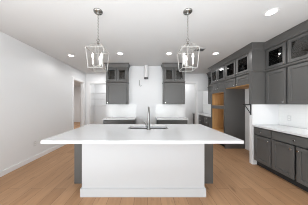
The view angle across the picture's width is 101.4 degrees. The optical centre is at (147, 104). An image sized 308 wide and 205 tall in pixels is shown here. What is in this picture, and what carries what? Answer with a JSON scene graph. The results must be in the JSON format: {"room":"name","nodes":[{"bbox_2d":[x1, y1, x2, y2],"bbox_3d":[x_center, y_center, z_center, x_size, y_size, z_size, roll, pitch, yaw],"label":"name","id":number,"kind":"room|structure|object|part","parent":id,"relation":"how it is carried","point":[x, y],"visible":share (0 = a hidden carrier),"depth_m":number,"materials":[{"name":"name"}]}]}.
{"room":"kitchen","nodes":[
{"label":"kitchen","id":0,"kind":"room"},
{"bbox_2d":[0,31,85,171],"bbox_3d":[-2.850,0.000,-0.600,0.120,2.760,12.600,0,0,0],"label":"wall","id":1,"kind":"structure","parent":0,"point":[36,87],"depth_m":2.95,"materials":[{"name":"white paint"}]},
{"bbox_2d":[0,144,65,176],"bbox_3d":[-2.783,1.330,-1.105,0.014,0.100,11.550,0,0,0],"label":"baseboard","id":2,"kind":"structure","parent":1,"relation":"attached to","point":[10,169],"depth_m":2.92,"materials":[{"name":"white wood"}]},
{"bbox_2d":[72,77,84,129],"bbox_3d":[-2.841,0.180,5.130,0.138,2.400,0.920,0,0,0],"label":"trim","id":3,"kind":"structure","parent":1,"relation":"attached to","point":[82,82],"depth_m":5.49,"materials":[{"name":"white wood"}]},
{"bbox_2d":[74,86,79,121],"bbox_3d":[-4.555,0.000,6.400,3.290,2.760,6.800,0,0,0],"label":"wall","id":4,"kind":"structure","parent":0,"point":[76,88],"depth_m":9.70,"materials":[{"name":"white paint"}]},
{"bbox_2d":[80,74,207,126],"bbox_3d":[-0.015,0.000,6.400,6.070,2.760,1.400,0,0,0],"label":"wall","id":5,"kind":"structure","parent":0,"point":[98,113],"depth_m":6.64,"materials":[{"name":"white paint"}]},
{"bbox_2d":[87,81,197,124],"bbox_3d":[-0.215,0.180,5.751,4.990,2.400,0.138,0,0,0],"label":"trim","id":6,"kind":"structure","parent":5,"relation":"attached to","point":[89,83],"depth_m":5.68,"materials":[{"name":"white wood"}]},
{"bbox_2d":[106,66,184,123],"bbox_3d":[-0.070,0.000,4.640,2.900,2.760,0.120,0,0,0],"label":"wall","id":7,"kind":"structure","parent":0,"point":[150,94],"depth_m":4.58,"materials":[{"name":"white paint"}]},
{"bbox_2d":[104,63,129,103],"bbox_3d":[-1.040,-0.685,4.386,0.832,1.381,0.385,0,0,0],"label":"upper cabinet","id":8,"kind":"object","parent":7,"relation":"attached to","point":[117,75],"visible":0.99,"depth_m":4.27,"materials":[{"name":"grey paint"}]},
{"bbox_3d":[-1.218,-1.000,4.263,0.318,0.432,0.020,0,0,0],"label":"glass door","id":9,"kind":"part","parent":8,"relation":"part of","materials":[{"name":"grey paint"}]},
{"bbox_3d":[-1.040,-0.360,4.263,0.674,0.711,0.020,0,0,0],"label":"door","id":10,"kind":"part","parent":8,"relation":"part of","materials":[{"name":"grey paint"}]},
{"bbox_3d":[-1.040,-1.301,4.386,0.832,0.150,0.385,0,0,0],"label":"crown moulding","id":11,"kind":"part","parent":8,"relation":"part of","materials":[{"name":"grey paint"}]},
{"bbox_3d":[-1.040,-0.750,4.408,0.744,0.044,0.341,0,0,0],"label":"rail moulding","id":12,"kind":"part","parent":8,"relation":"part of","materials":[{"name":"grey paint"}]},
{"bbox_3d":[-0.862,-1.000,4.263,0.318,0.432,0.020,0,0,0],"label":"glass door","id":13,"kind":"part","parent":8,"relation":"part of","materials":[{"name":"grey paint"}]},
{"bbox_2d":[109,104,135,116],"bbox_3d":[-0.910,0.236,4.575,1.000,0.456,0.010,0,0,0],"label":"backsplash","id":14,"kind":"structure","parent":7,"relation":"attached to","point":[115,110],"depth_m":4.57,"materials":[{"name":"white tile"}]},
{"bbox_2d":[156,104,182,116],"bbox_3d":[0.785,0.236,4.575,0.970,0.456,0.010,0,0,0],"label":"backsplash","id":15,"kind":"structure","parent":7,"relation":"attached to","point":[162,110],"depth_m":4.57,"materials":[{"name":"white tile"}]},
{"bbox_2d":[161,63,184,103],"bbox_3d":[0.904,-0.685,4.386,0.832,1.381,0.385,0,0,0],"label":"upper cabinet","id":16,"kind":"object","parent":7,"relation":"attached to","point":[173,83],"visible":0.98,"depth_m":4.27,"materials":[{"name":"grey paint"}]},
{"bbox_3d":[0.726,-1.000,4.263,0.318,0.432,0.020,0,0,0],"label":"glass door","id":17,"kind":"part","parent":16,"relation":"part of","materials":[{"name":"grey paint"}]},
{"bbox_3d":[0.904,-1.301,4.386,0.832,0.150,0.385,0,0,0],"label":"crown moulding","id":18,"kind":"part","parent":16,"relation":"part of","materials":[{"name":"grey paint"}]},
{"bbox_3d":[0.904,-0.750,4.408,0.744,0.044,0.341,0,0,0],"label":"rail moulding","id":19,"kind":"part","parent":16,"relation":"part of","materials":[{"name":"grey paint"}]},
{"bbox_3d":[0.904,-0.360,4.263,0.674,0.711,0.020,0,0,0],"label":"door","id":20,"kind":"part","parent":16,"relation":"part of","materials":[{"name":"grey paint"}]},
{"bbox_3d":[1.082,-1.000,4.263,0.318,0.432,0.020,0,0,0],"label":"glass door","id":21,"kind":"part","parent":16,"relation":"part of","materials":[{"name":"grey paint"}]},
{"bbox_2d":[0,0,307,85],"bbox_3d":[-1.500,-1.430,1.400,9.400,0.100,16.800,0,0,0],"label":"ceiling","id":22,"kind":"structure","parent":0,"point":[144,31],"depth_m":2.27,"materials":[{"name":"white paint"}]},
{"bbox_2d":[85,8,108,71],"bbox_3d":[-0.733,-0.945,1.870,0.256,0.868,0.256,0,0,0],"label":"pendant light","id":23,"kind":"object","parent":22,"relation":"hanging from","point":[97,11],"visible":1,"depth_m":1.85,"materials":[{"name":"silver metal"}]},
{"bbox_3d":[-0.733,-0.655,1.870,0.256,0.288,0.256,0,0,0],"label":"frame","id":24,"kind":"part","parent":23,"relation":"part of","materials":[{"name":"silver metal"}]},
{"bbox_2d":[144,65,147,78],"bbox_3d":[-0.050,-1.138,4.495,0.148,0.476,0.148,0,0,0],"label":"duct","id":25,"kind":"object","parent":22,"relation":"hanging from","point":[145,66],"visible":1,"depth_m":4.43,"materials":[{"name":"white metal"}]},
{"bbox_2d":[177,8,199,71],"bbox_3d":[0.597,-0.945,1.870,0.256,0.868,0.256,0,0,0],"label":"pendant light","id":26,"kind":"object","parent":22,"relation":"hanging from","point":[187,11],"visible":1,"depth_m":1.85,"materials":[{"name":"silver metal"}]},
{"bbox_3d":[0.597,-0.655,1.870,0.256,0.288,0.256,0,0,0],"label":"frame","id":27,"kind":"part","parent":26,"relation":"part of","materials":[{"name":"silver metal"}]},
{"bbox_2d":[264,8,279,15],"bbox_3d":[1.855,-1.375,1.885,0.170,0.008,0.170,0,0,0],"label":"recessed light","id":28,"kind":"object","parent":22,"relation":"in","point":[274,10],"visible":1,"depth_m":1.87,"materials":[{"name":"white plastic"}]},
{"bbox_2d":[0,122,307,204],"bbox_3d":[-1.500,1.430,1.400,9.400,0.100,16.800,0,0,0],"label":"floor","id":29,"kind":"structure","parent":0,"point":[48,179],"depth_m":2.11,"materials":[{"name":"brown wood"}]},
{"bbox_2d":[103,119,135,123],"bbox_3d":[-0.905,0.943,4.270,0.997,0.874,0.618,0,0,0],"label":"base cabinet","id":30,"kind":"object","parent":29,"relation":"on","point":[104,121],"visible":0.17,"depth_m":3.99,"materials":[{"name":"grey paint"}]},
{"bbox_2d":[102,117,135,119],"bbox_3d":[-0.918,0.486,4.266,1.033,0.040,0.606,0,0,0],"label":"countertop","id":31,"kind":"structure","parent":30,"relation":"on","point":[106,118],"depth_m":4.08,"materials":[{"name":"white stone"}]},
{"bbox_3d":[-0.905,0.600,3.999,0.963,0.143,0.020,0,0,0],"label":"drawer","id":32,"kind":"part","parent":30,"relation":"part of","materials":[{"name":"grey paint"}]},
{"bbox_2d":[74,144,212,196],"bbox_3d":[-0.065,0.943,2.381,2.410,0.874,1.037,0,0,0],"label":"kitchen island","id":33,"kind":"object","parent":29,"relation":"on","point":[102,170],"visible":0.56,"depth_m":1.88,"materials":[{"name":"grey paint"}]},
{"bbox_2d":[41,124,243,143],"bbox_3d":[-0.068,0.486,2.266,2.595,0.040,1.314,0,0,0],"label":"island countertop","id":34,"kind":"structure","parent":33,"relation":"on","point":[90,133],"depth_m":1.87,"materials":[{"name":"white stone"}]},
{"bbox_2d":[144,107,150,129],"bbox_3d":[0.025,0.257,2.385,0.117,0.418,0.220,0,0,22],"label":"kitchen faucet","id":35,"kind":"object","parent":34,"relation":"on","point":[148,123],"visible":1,"depth_m":2.30,"materials":[{"name":"silver metal"}]},
{"bbox_3d":[0.022,0.197,2.400,0.035,0.298,0.205,0,0,0],"label":"spout","id":36,"kind":"part","parent":35,"relation":"part of","materials":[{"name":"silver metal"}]},
{"bbox_2d":[130,128,166,128],"bbox_3d":[0.013,0.604,2.525,0.768,0.193,0.300,0,0,0],"label":"sink","id":37,"kind":"object","parent":34,"relation":"in","point":[130,128],"visible":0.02,"depth_m":2.66,"materials":[{"name":"silver metal"}]},
{"bbox_3d":[-0.065,1.317,2.024,1.870,0.125,0.322,0,0,0],"label":"skirting","id":38,"kind":"part","parent":33,"relation":"part of","materials":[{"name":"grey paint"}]},
{"bbox_2d":[156,119,186,123],"bbox_3d":[0.784,0.943,4.270,0.968,0.874,0.618,0,0,0],"label":"base cabinet","id":39,"kind":"object","parent":29,"relation":"on","point":[157,121],"visible":0.13,"depth_m":3.99,"materials":[{"name":"grey paint"}]},
{"bbox_3d":[0.784,0.600,3.999,0.934,0.143,0.020,0,0,0],"label":"drawer","id":40,"kind":"part","parent":39,"relation":"part of","materials":[{"name":"grey paint"}]},
{"bbox_2d":[156,117,188,119],"bbox_3d":[0.795,0.486,4.266,1.000,0.040,0.606,0,0,0],"label":"countertop","id":41,"kind":"structure","parent":39,"relation":"on","point":[157,118],"depth_m":4.08,"materials":[{"name":"white stone"}]},
{"bbox_2d":[199,115,203,124],"bbox_3d":[2.705,0.943,5.768,0.627,0.874,0.655,0,0,0],"label":"base cabinet","id":42,"kind":"object","parent":29,"relation":"on","point":[201,118],"visible":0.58,"depth_m":5.68,"materials":[{"name":"grey paint"}]},
{"bbox_2d":[192,113,210,116],"bbox_3d":[2.702,0.486,5.763,0.614,0.040,1.963,0,0,0],"label":"countertop","id":43,"kind":"structure","parent":42,"relation":"on","point":[202,114],"depth_m":5.65,"materials":[{"name":"white stone"}]},
{"bbox_2d":[204,116,210,127],"bbox_3d":[2.705,0.943,5.111,0.627,0.874,0.655,0,0,0],"label":"base cabinet","id":44,"kind":"object","parent":29,"relation":"on","point":[207,120],"visible":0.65,"depth_m":5.08,"materials":[{"name":"grey paint"}]},
{"bbox_2d":[208,60,244,148],"bbox_3d":[2.668,0.002,4.382,0.701,2.756,0.960,0,0,0],"label":"tall cabinet","id":45,"kind":"object","parent":29,"relation":"on","point":[227,107],"visible":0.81,"depth_m":3.90,"materials":[{"name":"grey paint"}]},
{"bbox_3d":[2.410,-1.000,4.561,0.020,0.432,0.401,0,0,0],"label":"glass door","id":46,"kind":"part","parent":45,"relation":"part of","materials":[{"name":"grey paint"}]},
{"bbox_3d":[2.411,-1.000,4.561,0.004,0.322,0.291,0,0,0],"label":"pane","id":47,"kind":"part","parent":45,"relation":"part of","materials":[{"name":"clear glass"}]},
{"bbox_3d":[2.410,-0.594,4.561,0.020,0.244,0.401,0,0,0],"label":"door","id":48,"kind":"part","parent":45,"relation":"part of","materials":[{"name":"grey paint"}]},
{"bbox_3d":[2.509,-1.301,4.382,0.382,0.150,0.960,0,0,0],"label":"crown moulding","id":49,"kind":"part","parent":45,"relation":"part of","materials":[{"name":"grey paint"}]},
{"bbox_3d":[2.410,-1.000,4.128,0.020,0.432,0.389,0,0,0],"label":"glass door","id":50,"kind":"part","parent":45,"relation":"part of","materials":[{"name":"grey paint"}]},
{"bbox_3d":[2.411,-1.000,4.128,0.004,0.322,0.279,0,0,0],"label":"pane","id":51,"kind":"part","parent":45,"relation":"part of","materials":[{"name":"clear glass"}]},
{"bbox_3d":[2.410,-0.594,4.128,0.020,0.244,0.389,0,0,0],"label":"door","id":52,"kind":"part","parent":45,"relation":"part of","materials":[{"name":"grey paint"}]},
{"bbox_2d":[254,127,274,173],"bbox_3d":[2.705,0.943,2.676,0.627,0.874,0.415,0,0,0],"label":"base cabinet","id":53,"kind":"object","parent":29,"relation":"on","point":[262,137],"visible":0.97,"depth_m":2.64,"materials":[{"name":"grey paint"}]},
{"bbox_3d":[2.430,0.600,2.676,0.020,0.143,0.381,0,0,0],"label":"drawer","id":54,"kind":"part","parent":53,"relation":"part of","materials":[{"name":"grey paint"}]},
{"bbox_3d":[2.430,0.977,2.676,0.020,0.562,0.381,0,0,0],"label":"door","id":55,"kind":"part","parent":53,"relation":"part of","materials":[{"name":"grey paint"}]},
{"bbox_2d":[272,130,307,191],"bbox_3d":[2.705,0.943,2.066,0.627,0.874,0.800,0,0,0],"label":"base cabinet","id":56,"kind":"object","parent":29,"relation":"on","point":[289,151],"visible":0.99,"depth_m":2.13,"materials":[{"name":"grey paint"}]},
{"bbox_2d":[252,124,307,137],"bbox_3d":[2.702,0.486,2.269,0.614,0.040,1.228,0,0,0],"label":"countertop","id":57,"kind":"structure","parent":56,"relation":"on","point":[302,132],"depth_m":2.41,"materials":[{"name":"white stone"}]},
{"bbox_3d":[2.430,0.977,2.266,0.020,0.562,0.366,0,0,0],"label":"door","id":58,"kind":"part","parent":56,"relation":"part of","materials":[{"name":"grey paint"}]},
{"bbox_3d":[2.430,0.600,2.066,0.020,0.143,0.766,0,0,0],"label":"drawer","id":59,"kind":"part","parent":56,"relation":"part of","materials":[{"name":"grey paint"}]},
{"bbox_3d":[2.430,0.977,1.866,0.020,0.562,0.366,0,0,0],"label":"door","id":60,"kind":"part","parent":56,"relation":"part of","materials":[{"name":"grey paint"}]},
{"bbox_2d":[185,84,202,123],"bbox_3d":[2.070,0.000,6.395,2.140,2.760,1.150,0,0,0],"label":"wall","id":61,"kind":"structure","parent":0,"point":[189,88],"depth_m":6.87,"materials":[{"name":"white paint"}]},
{"bbox_2d":[203,89,307,146],"bbox_3d":[3.080,0.000,-0.015,0.120,2.760,13.770,0,0,0],"label":"wall","id":62,"kind":"structure","parent":0,"point":[205,93],"depth_m":3.84,"materials":[{"name":"white paint"}]},
{"bbox_2d":[203,104,210,113],"bbox_3d":[3.015,0.236,5.825,0.010,0.456,2.070,0,0,0],"label":"backsplash","id":63,"kind":"structure","parent":62,"relation":"attached to","point":[206,107],"depth_m":6.32,"materials":[{"name":"white tile"}]},
{"bbox_2d":[206,72,210,103],"bbox_3d":[2.826,-0.685,5.209,0.385,1.381,0.850,0,0,0],"label":"upper cabinet","id":64,"kind":"object","parent":62,"relation":"attached to","point":[208,73],"visible":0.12,"depth_m":5.50,"materials":[{"name":"grey paint"}]},
{"bbox_3d":[2.704,-0.360,5.421,0.020,0.711,0.387,0,0,0],"label":"door","id":65,"kind":"part","parent":64,"relation":"part of","materials":[{"name":"grey paint"}]},
{"bbox_2d":[223,42,264,103],"bbox_3d":[2.668,-0.685,3.352,0.701,1.382,1.098,0,0,0],"label":"cabinet","id":66,"kind":"object","parent":62,"relation":"on","point":[244,68],"visible":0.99,"depth_m":2.95,"materials":[{"name":"grey paint"}]},
{"bbox_3d":[2.410,-1.000,3.667,0.020,0.432,0.430,0,0,0],"label":"glass door","id":67,"kind":"part","parent":66,"relation":"part of","materials":[{"name":"grey paint"}]},
{"bbox_3d":[2.411,-1.000,3.667,0.004,0.322,0.320,0,0,0],"label":"pane","id":68,"kind":"part","parent":66,"relation":"part of","materials":[{"name":"clear glass"}]},
{"bbox_3d":[2.410,-0.598,3.667,0.020,0.236,0.430,0,0,0],"label":"door","id":69,"kind":"part","parent":66,"relation":"part of","materials":[{"name":"grey paint"}]},
{"bbox_3d":[2.724,-0.474,3.433,0.589,0.016,0.935,0,0,0],"label":"panel","id":70,"kind":"part","parent":66,"relation":"part of","materials":[{"name":"brown wood"}]},
{"bbox_3d":[2.410,-1.000,3.200,0.020,0.432,0.430,0,0,0],"label":"glass door","id":71,"kind":"part","parent":66,"relation":"part of","materials":[{"name":"grey paint"}]},
{"bbox_3d":[2.411,-1.000,3.200,0.004,0.322,0.320,0,0,0],"label":"pane","id":72,"kind":"part","parent":66,"relation":"part of","materials":[{"name":"clear glass"}]},
{"bbox_3d":[2.410,-0.598,3.200,0.020,0.236,0.430,0,0,0],"label":"door","id":73,"kind":"part","parent":66,"relation":"part of","materials":[{"name":"grey paint"}]},
{"bbox_3d":[2.461,-1.301,3.352,0.285,0.150,1.098,0,0,0],"label":"crown moulding","id":74,"kind":"part","parent":66,"relation":"part of","materials":[{"name":"grey paint"}]},
{"bbox_3d":[2.526,-0.750,3.385,0.284,0.044,1.032,0,0,0],"label":"rail moulding","id":75,"kind":"part","parent":66,"relation":"part of","materials":[{"name":"grey paint"}]},
{"bbox_3d":[2.704,-0.680,2.925,0.631,1.372,0.080,0,0,0],"label":"panel","id":76,"kind":"part","parent":66,"relation":"part of","materials":[{"name":"grey paint"}]},
{"bbox_2d":[263,33,286,103],"bbox_3d":[2.812,-0.685,2.659,0.415,1.381,0.447,0,0,0],"label":"upper cabinet","id":77,"kind":"object","parent":62,"relation":"attached to","point":[275,48],"visible":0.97,"depth_m":2.64,"materials":[{"name":"grey paint"}]},
{"bbox_3d":[2.655,-1.301,2.659,0.102,0.150,0.447,0,0,0],"label":"crown moulding","id":78,"kind":"part","parent":77,"relation":"part of","materials":[{"name":"grey paint"}]},
{"bbox_3d":[2.697,-1.000,2.659,0.004,0.322,0.299,0,0,0],"label":"pane","id":79,"kind":"part","parent":77,"relation":"part of","materials":[{"name":"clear glass"}]},
{"bbox_3d":[2.686,-0.750,2.659,0.031,0.044,0.447,0,0,0],"label":"rail moulding","id":80,"kind":"part","parent":77,"relation":"part of","materials":[{"name":"grey paint"}]},
{"bbox_3d":[2.696,-1.000,2.659,0.020,0.432,0.409,0,0,0],"label":"glass door","id":81,"kind":"part","parent":77,"relation":"part of","materials":[{"name":"grey paint"}]},
{"bbox_3d":[2.696,-0.360,2.659,0.020,0.711,0.409,0,0,0],"label":"door","id":82,"kind":"part","parent":77,"relation":"part of","materials":[{"name":"grey paint"}]},
{"bbox_2d":[279,104,307,128],"bbox_3d":[3.015,0.236,2.207,0.010,0.456,1.354,0,0,0],"label":"backsplash","id":83,"kind":"structure","parent":62,"relation":"attached to","point":[298,113],"depth_m":2.58,"materials":[{"name":"white tile"}]},
{"bbox_2d":[282,20,307,103],"bbox_3d":[2.812,-0.685,1.943,0.415,1.381,0.982,0,0,0],"label":"upper cabinet","id":84,"kind":"object","parent":62,"relation":"attached to","point":[297,36],"visible":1,"depth_m":2.30,"materials":[{"name":"grey paint"}]},
{"bbox_3d":[2.812,-1.301,1.943,0.415,0.150,0.982,0,0,0],"label":"crown moulding","id":85,"kind":"part","parent":84,"relation":"part of","materials":[{"name":"grey paint"}]},
{"bbox_3d":[2.845,-0.750,1.976,0.349,0.044,0.916,0,0,0],"label":"rail moulding","id":86,"kind":"part","parent":84,"relation":"part of","materials":[{"name":"grey paint"}]},
{"bbox_3d":[2.696,-1.000,2.209,0.020,0.432,0.412,0,0,0],"label":"glass door","id":87,"kind":"part","parent":84,"relation":"part of","materials":[{"name":"grey paint"}]},
{"bbox_3d":[2.697,-1.000,2.209,0.004,0.322,0.302,0,0,0],"label":"pane","id":88,"kind":"part","parent":84,"relation":"part of","materials":[{"name":"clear glass"}]},
{"bbox_3d":[2.696,-0.360,2.209,0.020,0.711,0.412,0,0,0],"label":"door","id":89,"kind":"part","parent":84,"relation":"part of","materials":[{"name":"grey paint"}]},
{"bbox_2d":[249,104,278,163],"bbox_3d":[2.710,0.694,2.925,0.620,1.372,0.080,0,0,0],"label":"wall","id":90,"kind":"structure","parent":0,"point":[260,113],"depth_m":2.88,"materials":[{"name":"white paint"}]}
]}

